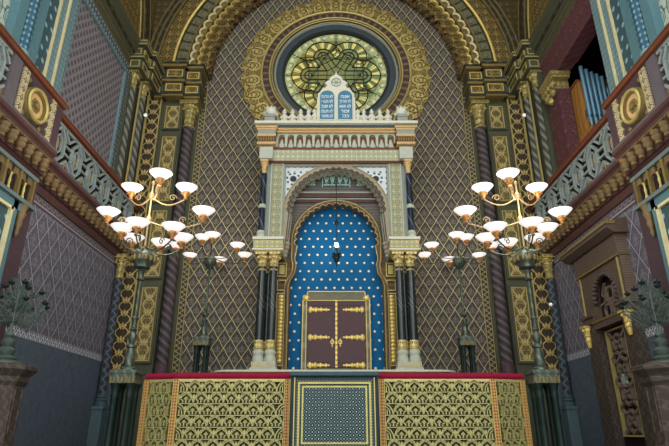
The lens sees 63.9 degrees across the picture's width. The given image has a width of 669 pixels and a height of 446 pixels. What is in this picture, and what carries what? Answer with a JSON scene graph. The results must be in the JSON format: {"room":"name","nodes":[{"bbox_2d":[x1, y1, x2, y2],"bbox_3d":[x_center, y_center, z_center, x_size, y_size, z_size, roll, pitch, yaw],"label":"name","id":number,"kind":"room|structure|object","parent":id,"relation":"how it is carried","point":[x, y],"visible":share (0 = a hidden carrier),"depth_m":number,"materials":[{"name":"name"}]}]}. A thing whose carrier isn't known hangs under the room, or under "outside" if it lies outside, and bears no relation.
{"room":"house of worship","nodes":[
{"label":"house of worship","id":0,"kind":"room"},
{"bbox_2d":[0,147,38,346],"bbox_3d":[-6.765,1.366,8.322,1.070,6.700,4.500,0,-21,0],"label":"pier","id":1,"kind":"object","parent":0,"point":[18,185],"visible":1,"depth_m":10.59,"materials":[{"name":"paint"}]},
{"bbox_2d":[9,203,115,354],"bbox_3d":[-7.050,0.067,9.875,0.700,2.950,14.450,0,-21,0],"label":"wall","id":2,"kind":"structure","parent":0,"point":[77,281],"depth_m":13.35,"materials":[{"name":"purple paint"}]},
{"bbox_2d":[5,325,102,361],"bbox_3d":[-6.990,1.506,9.287,0.620,0.180,14.400,0,-21,0],"label":"trim","id":3,"kind":"structure","parent":2,"relation":"attached to","point":[17,331],"depth_m":12.74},
{"bbox_2d":[0,22,140,255],"bbox_3d":[-6.465,-2.189,10.916,0.870,2.050,13.750,0,-21,0],"label":"balcony","id":4,"kind":"object","parent":2,"relation":"attached to","point":[74,179],"visible":0.98,"depth_m":12.07,"materials":[{"name":"red wood"}]},
{"bbox_2d":[19,0,41,56],"bbox_3d":[-6.600,-5.629,12.059,0.494,5.150,0.510,0,-21,0],"label":"engaged column","id":5,"kind":"structure","parent":4,"relation":"on","point":[34,6],"depth_m":11.43,"materials":[{"name":"teal paint"}]},
{"bbox_2d":[0,0,79,114],"bbox_3d":[-6.900,-5.772,11.347,1.000,5.600,4.950,0,-21,0],"label":"pier","id":6,"kind":"object","parent":4,"relation":"on","point":[52,34],"visible":0.32,"depth_m":12.37,"materials":[{"name":"green paint"}]},
{"bbox_2d":[116,70,141,179],"bbox_3d":[-6.720,-3.037,17.262,0.388,4.300,0.400,0,-21,0],"label":"engaged column","id":7,"kind":"structure","parent":4,"relation":"on","point":[136,75],"depth_m":17.28,"materials":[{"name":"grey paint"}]},
{"bbox_2d":[127,81,151,181],"bbox_3d":[-6.620,-2.804,17.859,0.423,4.300,0.437,0,-21,0],"label":"engaged column","id":8,"kind":"structure","parent":4,"relation":"on","point":[146,86],"depth_m":17.91,"materials":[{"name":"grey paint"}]},
{"bbox_2d":[34,194,115,265],"bbox_3d":[-6.992,-1.219,10.350,0.615,0.310,14.400,0,-21,0],"label":"trim","id":9,"kind":"structure","parent":2,"relation":"attached to","point":[41,203],"depth_m":13.68,"materials":[{"name":"paper"}]},
{"bbox_2d":[60,0,123,163],"bbox_3d":[-7.140,-3.774,15.371,0.520,4.600,4.100,0,-21,0],"label":"wall","id":10,"kind":"structure","parent":0,"point":[91,88],"depth_m":15.24,"materials":[{"name":"paint"}]},
{"bbox_2d":[59,0,128,169],"bbox_3d":[-6.855,-3.917,15.362,0.090,3.620,3.380,0,-21,0],"label":"trim","id":11,"kind":"structure","parent":10,"relation":"attached to","point":[84,1],"depth_m":16.31,"materials":[{"name":"paint"}]},
{"bbox_2d":[113,72,150,182],"bbox_3d":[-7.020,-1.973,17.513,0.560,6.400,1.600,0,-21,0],"label":"trim","id":12,"kind":"structure","parent":10,"relation":"attached to","point":[130,73],"depth_m":17.54,"materials":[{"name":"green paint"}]},
{"bbox_2d":[121,0,155,34],"bbox_3d":[-7.225,-10.745,16.211,0.550,7.200,10.400,0,-21,0],"label":"wall","id":13,"kind":"structure","parent":0,"point":[132,7],"depth_m":18.72,"materials":[{"name":"gold metal"}]},
{"bbox_2d":[93,0,140,63],"bbox_3d":[-6.750,-6.935,14.725,0.400,1.020,10.400,0,-21,0],"label":"trim","id":14,"kind":"structure","parent":13,"relation":"attached to","point":[117,4],"depth_m":16.76,"materials":[{"name":"green paint"}]},
{"bbox_2d":[129,40,152,78],"bbox_3d":[-6.600,-5.553,18.200,0.600,1.070,0.720,0,-21,0],"label":"trim","id":15,"kind":"structure","parent":13,"relation":"attached to","point":[143,46],"depth_m":18.01,"materials":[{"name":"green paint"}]},
{"bbox_2d":[139,0,150,42],"bbox_3d":[-6.920,-10.477,15.247,0.160,5.800,11.600,0,-21,0],"label":"wall","id":16,"kind":"structure","parent":13,"relation":"attached to","point":[145,5],"depth_m":19.53,"materials":[{"name":"brown metal"}]},
{"bbox_2d":[139,51,165,95],"bbox_3d":[-6.540,-5.262,18.946,0.720,1.070,1.120,0,-21,0],"label":"trim","id":17,"kind":"structure","parent":13,"relation":"attached to","point":[154,90],"depth_m":18.79,"materials":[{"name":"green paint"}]},
{"bbox_2d":[102,61,209,445],"bbox_3d":[-5.720,0.948,17.394,2.000,14.070,1.300,0,-21,0],"label":"pier","id":18,"kind":"object","parent":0,"point":[182,80],"visible":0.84,"depth_m":17.73,"materials":[{"name":"gold paint"}]},
{"bbox_2d":[153,100,201,373],"bbox_3d":[-5.220,0.401,17.682,0.653,10.100,0.673,0,-21,0],"label":"engaged column","id":19,"kind":"structure","parent":18,"relation":"attached to","point":[191,108],"depth_m":17.23,"materials":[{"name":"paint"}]},
{"bbox_2d":[179,0,489,372],"bbox_3d":[0.000,-1.605,19.006,10.100,20.000,0.250,0,-21,0],"label":"wall","id":20,"kind":"structure","parent":0,"point":[229,183],"depth_m":18.41,"materials":[{"name":"paint"}]},
{"bbox_2d":[240,0,431,119],"bbox_3d":[0.060,-5.703,20.446,7.240,7.280,0.445,0,-21,0],"label":"window","id":21,"kind":"structure","parent":20,"relation":"in","point":[288,62],"depth_m":20.68,"materials":[{"name":"gold glass"}]},
{"bbox_2d":[150,0,518,41],"bbox_3d":[0.000,-8.846,21.427,14.800,7.150,0.900,0,-21,0],"label":"wall","id":22,"kind":"structure","parent":0,"point":[161,6],"depth_m":20.68,"materials":[{"name":"painted plaster"},{"name":"gold stucco"}]},
{"bbox_2d":[150,0,518,79],"bbox_3d":[0.000,-8.805,21.192,13.867,6.965,0.848,0,-21,0],"label":"arch","id":23,"kind":"object","parent":22,"relation":"attached to","point":[192,31],"visible":0.91,"depth_m":20.43,"materials":[{"name":"gold metal"}]},
{"bbox_2d":[289,404,379,445],"bbox_3d":[0.000,5.598,12.844,7.000,2.100,6.000,0,-21,0],"label":"platform","id":24,"kind":"object","parent":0,"point":[290,404],"depth_m":10.28,"materials":[{"name":"brown stone"}]},
{"bbox_2d":[290,376,378,403],"bbox_3d":[0.000,4.701,14.535,9.000,0.800,3.300,0,-21,0],"label":"floor","id":25,"kind":"structure","parent":0,"point":[290,376],"depth_m":13.00,"materials":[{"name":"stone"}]},
{"bbox_2d":[192,336,212,372],"bbox_3d":[-3.740,3.824,15.038,0.460,1.200,0.466,0,-21,0],"label":"pedestal","id":26,"kind":"object","parent":25,"relation":"on","point":[199,342],"visible":0.73,"depth_m":14.99,"materials":[{"name":"green metal"}]},
{"bbox_2d":[171,231,251,335],"bbox_3d":[-3.765,2.043,15.858,2.375,2.713,2.334,-13,-25,30],"label":"candelabrum","id":27,"kind":"object","parent":26,"relation":"on","point":[209,261],"visible":0.94,"depth_m":15.85,"materials":[{"name":"green metal"}]},
{"bbox_2d":[213,370,455,372],"bbox_3d":[0.000,4.407,15.213,6.600,0.240,2.250,0,-21,0],"label":"step","id":28,"kind":"structure","parent":25,"relation":"on","point":[215,371],"depth_m":14.20,"materials":[{"name":"beige stone"}]},
{"bbox_2d":[249,72,423,369],"bbox_3d":[0.055,-0.213,17.492,5.360,10.015,2.120,0,-21,0],"label":"torah ark","id":29,"kind":"object","parent":28,"relation":"on","point":[360,313],"visible":1,"depth_m":17.10,"materials":[{"name":"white stone"}]},
{"bbox_2d":[332,178,340,266],"bbox_3d":[0.062,-0.058,16.904,0.278,3.010,0.277,0,-21,0],"label":"hanging lamp","id":30,"kind":"object","parent":29,"relation":"hanging from","point":[336,257],"visible":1,"depth_m":16.60,"materials":[{"name":"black metal"}]},
{"bbox_2d":[456,336,476,372],"bbox_3d":[3.740,3.824,15.038,0.460,1.200,0.466,0,-21,0],"label":"pedestal","id":31,"kind":"object","parent":25,"relation":"on","point":[469,342],"visible":0.8,"depth_m":14.99,"materials":[{"name":"green metal"}]},
{"bbox_2d":[418,231,497,335],"bbox_3d":[3.765,2.043,15.858,2.375,2.713,2.334,13,-25,-30],"label":"candelabrum","id":32,"kind":"object","parent":31,"relation":"on","point":[459,261],"visible":0.98,"depth_m":15.84,"materials":[{"name":"green metal"}]},
{"bbox_2d":[459,61,566,445],"bbox_3d":[5.720,0.948,17.394,2.000,14.070,1.300,0,-21,0],"label":"pier","id":33,"kind":"object","parent":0,"point":[486,80],"visible":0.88,"depth_m":17.73,"materials":[{"name":"gold paint"}]},
{"bbox_2d":[467,100,515,373],"bbox_3d":[5.220,0.401,17.682,0.653,10.100,0.673,0,-21,0],"label":"engaged column","id":34,"kind":"structure","parent":33,"relation":"attached to","point":[477,108],"depth_m":17.23,"materials":[{"name":"paint"}]},
{"bbox_2d":[513,0,547,34],"bbox_3d":[7.225,-10.745,16.211,0.550,7.200,10.400,0,-21,0],"label":"wall","id":35,"kind":"structure","parent":0,"point":[536,7],"depth_m":18.72,"materials":[{"name":"gold metal"}]},
{"bbox_2d":[503,51,529,95],"bbox_3d":[6.540,-5.262,18.946,0.720,1.070,1.120,0,-21,0],"label":"trim","id":36,"kind":"structure","parent":35,"relation":"attached to","point":[514,58],"depth_m":18.79,"materials":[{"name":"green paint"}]},
{"bbox_2d":[518,0,529,42],"bbox_3d":[6.920,-10.477,15.247,0.160,5.800,11.600,0,-21,0],"label":"wall","id":37,"kind":"structure","parent":35,"relation":"attached to","point":[523,5],"depth_m":19.53,"materials":[{"name":"brown metal"}]},
{"bbox_2d":[516,40,541,78],"bbox_3d":[6.600,-5.553,18.200,0.600,1.070,0.720,0,-21,0],"label":"trim","id":38,"kind":"structure","parent":35,"relation":"attached to","point":[524,46],"depth_m":18.01,"materials":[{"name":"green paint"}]},
{"bbox_2d":[528,0,575,64],"bbox_3d":[6.750,-6.935,14.725,0.400,1.020,10.400,0,-21,0],"label":"trim","id":39,"kind":"structure","parent":35,"relation":"attached to","point":[551,4],"depth_m":16.76,"materials":[{"name":"green paint"}]},
{"bbox_2d":[542,73,558,167],"bbox_3d":[7.150,-3.106,17.085,0.500,4.600,0.420,0,-21,0],"label":"wall","id":40,"kind":"structure","parent":0,"point":[542,73],"depth_m":16.97,"materials":[{"name":"green paint"}]},
{"bbox_2d":[541,0,591,79],"bbox_3d":[6.990,-5.957,14.397,0.420,1.040,6.500,0,-21,0],"label":"beam","id":41,"kind":"structure","parent":0,"point":[580,11],"depth_m":15.77,"materials":[{"name":"red paint"}]},
{"bbox_2d":[561,12,596,62],"bbox_3d":[6.970,-5.699,13.545,0.460,0.060,5.100,0,-21,0],"label":"trim","id":42,"kind":"structure","parent":41,"relation":"attached to","point":[587,32],"depth_m":15.06,"materials":[{"name":"red paint"}]},
{"bbox_2d":[568,34,606,88],"bbox_3d":[8.275,-4.399,14.595,2.650,5.400,8.000,0,-21,0],"label":"niche","id":43,"kind":"object","parent":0,"point":[591,59],"visible":0.03,"depth_m":18.11,"materials":[{"name":"black"}]},
{"bbox_2d":[569,79,608,141],"bbox_3d":[7.805,-2.753,15.719,1.290,2.930,1.390,0,-21,0],"label":"organ case","id":44,"kind":"object","parent":43,"relation":"in","point":[583,125],"visible":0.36,"depth_m":15.75,"materials":[{"name":"brown wood"}]},
{"bbox_2d":[578,65,593,124],"bbox_3d":[7.270,-3.664,15.462,0.116,2.060,0.126,0,-21,0],"label":"pipe","id":45,"kind":"object","parent":44,"relation":"on","point":[581,71],"visible":0.94,"depth_m":15.43,"materials":[{"name":"blue metal"}]},
{"bbox_2d":[584,68,598,123],"bbox_3d":[7.410,-3.612,15.442,0.116,1.950,0.126,0,-21,0],"label":"pipe","id":46,"kind":"object","parent":44,"relation":"on","point":[586,72],"visible":0.83,"depth_m":15.42,"materials":[{"name":"blue metal"}]},
{"bbox_2d":[589,71,602,119],"bbox_3d":[7.550,-3.566,15.424,0.116,1.850,0.126,0,-21,0],"label":"pipe","id":47,"kind":"object","parent":44,"relation":"on","point":[592,78],"visible":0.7,"depth_m":15.43,"materials":[{"name":"blue metal"}]},
{"bbox_2d":[594,73,603,113],"bbox_3d":[7.690,-3.533,15.411,0.116,1.780,0.126,0,-21,0],"label":"pipe","id":48,"kind":"object","parent":44,"relation":"on","point":[597,79],"visible":0.59,"depth_m":15.50,"materials":[{"name":"blue metal"}]},
{"bbox_2d":[599,76,607,100],"bbox_3d":[7.820,-3.496,15.397,0.116,1.700,0.126,0,-21,0],"label":"pipe","id":49,"kind":"object","parent":44,"relation":"on","point":[603,86],"visible":0.55,"depth_m":15.53,"materials":[{"name":"blue metal"}]},
{"bbox_2d":[553,203,659,354],"bbox_3d":[7.050,0.067,9.875,0.700,2.950,14.450,0,-21,0],"label":"wall","id":50,"kind":"structure","parent":0,"point":[570,307],"depth_m":14.78,"materials":[{"name":"purple paint"}]},
{"bbox_2d":[518,72,557,182],"bbox_3d":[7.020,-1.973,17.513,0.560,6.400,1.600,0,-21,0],"label":"trim","id":51,"kind":"structure","parent":50,"relation":"attached to","point":[549,135],"depth_m":17.37,"materials":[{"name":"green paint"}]},
{"bbox_2d":[553,194,634,265],"bbox_3d":[6.992,-1.219,10.350,0.615,0.310,14.400,0,-21,0],"label":"trim","id":52,"kind":"structure","parent":50,"relation":"attached to","point":[627,203],"depth_m":12.94,"materials":[{"name":"paper"}]},
{"bbox_2d":[528,22,668,255],"bbox_3d":[6.465,-2.189,10.916,0.870,2.050,13.750,0,-21,0],"label":"balcony","id":53,"kind":"object","parent":50,"relation":"attached to","point":[594,179],"visible":0.97,"depth_m":12.07,"materials":[{"name":"red wood"}]},
{"bbox_2d":[517,81,541,181],"bbox_3d":[6.620,-2.804,17.859,0.423,4.300,0.437,0,-21,0],"label":"engaged column","id":54,"kind":"structure","parent":53,"relation":"on","point":[522,86],"depth_m":17.91,"materials":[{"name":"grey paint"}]},
{"bbox_2d":[527,70,552,179],"bbox_3d":[6.720,-3.037,17.262,0.388,4.300,0.400,0,-21,0],"label":"engaged column","id":55,"kind":"structure","parent":53,"relation":"on","point":[532,75],"depth_m":17.28,"materials":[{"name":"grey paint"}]},
{"bbox_2d":[538,70,579,166],"bbox_3d":[6.850,-2.962,16.203,0.600,3.190,1.080,0,-21,0],"label":"pilaster","id":56,"kind":"object","parent":53,"relation":"on","point":[554,90],"visible":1,"depth_m":16.23,"materials":[{"name":"paint"}]},
{"bbox_2d":[589,0,668,114],"bbox_3d":[6.900,-5.772,11.347,1.000,5.600,4.950,0,-21,0],"label":"pier","id":57,"kind":"object","parent":53,"relation":"on","point":[616,34],"visible":0.32,"depth_m":12.37,"materials":[{"name":"green paint"}]},
{"bbox_2d":[627,0,649,56],"bbox_3d":[6.600,-5.629,12.059,0.494,5.150,0.510,0,-21,0],"label":"engaged column","id":58,"kind":"structure","parent":53,"relation":"on","point":[635,10],"depth_m":11.43,"materials":[{"name":"teal paint"}]},
{"bbox_2d":[559,216,655,445],"bbox_3d":[6.435,3.221,12.418,0.530,6.220,2.680,0,-21,0],"label":"portal","id":59,"kind":"object","parent":50,"relation":"attached to","point":[601,259],"visible":0.91,"depth_m":12.48,"materials":[{"name":"brown wood"}]},
{"bbox_2d":[559,216,628,264],"bbox_3d":[6.435,0.496,13.481,0.530,0.370,2.680,0,-21,0],"label":"hood","id":60,"kind":"object","parent":59,"relation":"attached to","point":[604,231],"depth_m":12.92,"materials":[{"name":"brown wood"}]},
{"bbox_2d":[566,325,663,361],"bbox_3d":[6.990,1.506,9.287,0.620,0.180,14.400,0,-21,0],"label":"trim","id":61,"kind":"structure","parent":50,"relation":"attached to","point":[651,331],"depth_m":14.21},
{"bbox_2d":[630,147,668,346],"bbox_3d":[6.765,1.366,8.322,1.070,6.700,4.500,0,-21,0],"label":"pier","id":62,"kind":"object","parent":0,"point":[650,185],"visible":1,"depth_m":10.59,"materials":[{"name":"paint"}]},
{"bbox_3d":[0.000,5.120,8.522,15.200,0.150,15.600,0,-21,0],"label":"floor","id":63,"kind":"structure","parent":0,"visible":0},
{"bbox_2d":[0,362,38,445],"bbox_3d":[-5.620,3.648,8.613,1.000,2.660,1.000,0,-21,0],"label":"stone pedestal","id":64,"kind":"object","parent":63,"relation":"on","point":[14,377],"visible":1,"depth_m":8.76,"materials":[{"name":"brown stone"}]},
{"bbox_2d":[0,277,50,363],"bbox_3d":[-5.620,1.689,9.377,1.044,1.545,1.048,9,-23,-21],"label":"candelabrum","id":65,"kind":"object","parent":64,"relation":"on","point":[6,351],"visible":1,"depth_m":9.36,"materials":[{"name":"green metal"}]},
{"bbox_2d":[2,333,101,445],"bbox_3d":[-7.045,3.221,8.646,0.710,3.480,14.450,0,-21,0],"label":"wall","id":66,"kind":"structure","parent":63,"relation":"on","point":[57,401],"depth_m":12.81,"materials":[{"name":"paint"}]},
{"bbox_2d":[86,406,108,445],"bbox_3d":[-6.510,6.148,14.476,0.340,2.260,0.400,0,-21,0],"label":"plinth","id":67,"kind":"object","parent":63,"relation":"on","point":[98,413],"visible":0.98,"depth_m":14.59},
{"bbox_2d":[93,254,129,405],"bbox_3d":[-6.520,3.050,15.683,0.406,4.390,0.419,0,-21,0],"label":"engaged column","id":68,"kind":"structure","parent":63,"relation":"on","point":[121,261],"depth_m":15.57,"materials":[{"name":"grey paint"},{"name":"dark teal paint"}]},
{"bbox_2d":[104,369,144,445],"bbox_3d":[-3.920,4.056,9.688,0.500,2.680,0.504,0,-21,0],"label":"pedestal","id":69,"kind":"object","parent":63,"relation":"on","point":[131,380],"visible":1,"depth_m":9.87,"materials":[{"name":"green metal"}]},
{"bbox_2d":[97,168,214,368],"bbox_3d":[-3.700,0.891,10.764,2.187,4.000,1.574,-13,-25,30],"label":"candelabrum","id":70,"kind":"object","parent":69,"relation":"on","point":[142,259],"visible":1,"depth_m":11.01,"materials":[{"name":"green metal"}]},
{"bbox_2d":[136,373,290,445],"bbox_3d":[-2.231,4.078,9.697,2.817,2.647,0.277,-1,-21,4],"label":"balustrade","id":71,"kind":"object","parent":63,"relation":"on","point":[177,409],"visible":1,"depth_m":9.93,"materials":[{"name":"metal"}]},
{"bbox_2d":[290,371,378,445],"bbox_3d":[0.000,3.993,9.456,1.630,2.630,0.360,0,-21,0],"label":"lectern","id":72,"kind":"object","parent":63,"relation":"on","point":[329,408],"visible":1,"depth_m":9.59,"materials":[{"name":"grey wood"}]},
{"bbox_2d":[378,373,532,445],"bbox_3d":[2.231,4.078,9.697,2.817,2.647,0.277,1,-21,-4],"label":"balustrade","id":73,"kind":"object","parent":63,"relation":"on","point":[416,409],"visible":1,"depth_m":9.93,"materials":[{"name":"metal"}]},
{"bbox_2d":[524,369,564,445],"bbox_3d":[3.920,4.056,9.688,0.500,2.680,0.504,0,-21,0],"label":"pedestal","id":74,"kind":"object","parent":63,"relation":"on","point":[537,380],"visible":1,"depth_m":9.87,"materials":[{"name":"green metal"}]},
{"bbox_2d":[454,168,571,368],"bbox_3d":[3.700,0.891,10.764,2.187,4.000,1.574,13,-25,-30],"label":"candelabrum","id":75,"kind":"object","parent":74,"relation":"on","point":[525,259],"visible":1,"depth_m":11.00,"materials":[{"name":"green metal"}]},
{"bbox_2d":[539,254,575,405],"bbox_3d":[6.520,3.050,15.683,0.406,4.390,0.419,0,-21,0],"label":"engaged column","id":76,"kind":"structure","parent":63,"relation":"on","point":[547,261],"depth_m":15.57,"materials":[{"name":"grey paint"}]},
{"bbox_2d":[560,406,582,445],"bbox_3d":[6.510,6.148,14.476,0.340,2.260,0.400,0,-21,0],"label":"plinth","id":77,"kind":"object","parent":63,"relation":"on","point":[570,413],"visible":0.98,"depth_m":14.59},
{"bbox_2d":[567,333,666,445],"bbox_3d":[7.045,3.221,8.646,0.710,3.480,14.450,0,-21,0],"label":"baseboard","id":78,"kind":"structure","parent":63,"relation":"on","point":[581,376],"depth_m":14.17,"materials":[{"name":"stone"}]},
{"bbox_2d":[630,362,668,445],"bbox_3d":[5.620,3.648,8.613,1.000,2.660,1.000,0,-21,0],"label":"stone pedestal","id":79,"kind":"object","parent":63,"relation":"on","point":[654,377],"visible":1,"depth_m":8.76,"materials":[{"name":"brown stone"}]},
{"bbox_2d":[618,278,668,363],"bbox_3d":[5.620,1.689,9.377,1.044,1.545,1.048,-9,-23,21],"label":"candelabrum","id":80,"kind":"object","parent":79,"relation":"on","point":[662,351],"visible":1,"depth_m":9.37,"materials":[{"name":"green metal"}]},
{"bbox_2d":[639,295,646,300],"bbox_3d":[5.266,1.284,9.156,0.124,0.100,0.118,0,-21,0],"label":"candle cup","id":81,"kind":"object","parent":80,"relation":"on","point":[642,298],"depth_m":9.12,"materials":[{"name":"green metal"}]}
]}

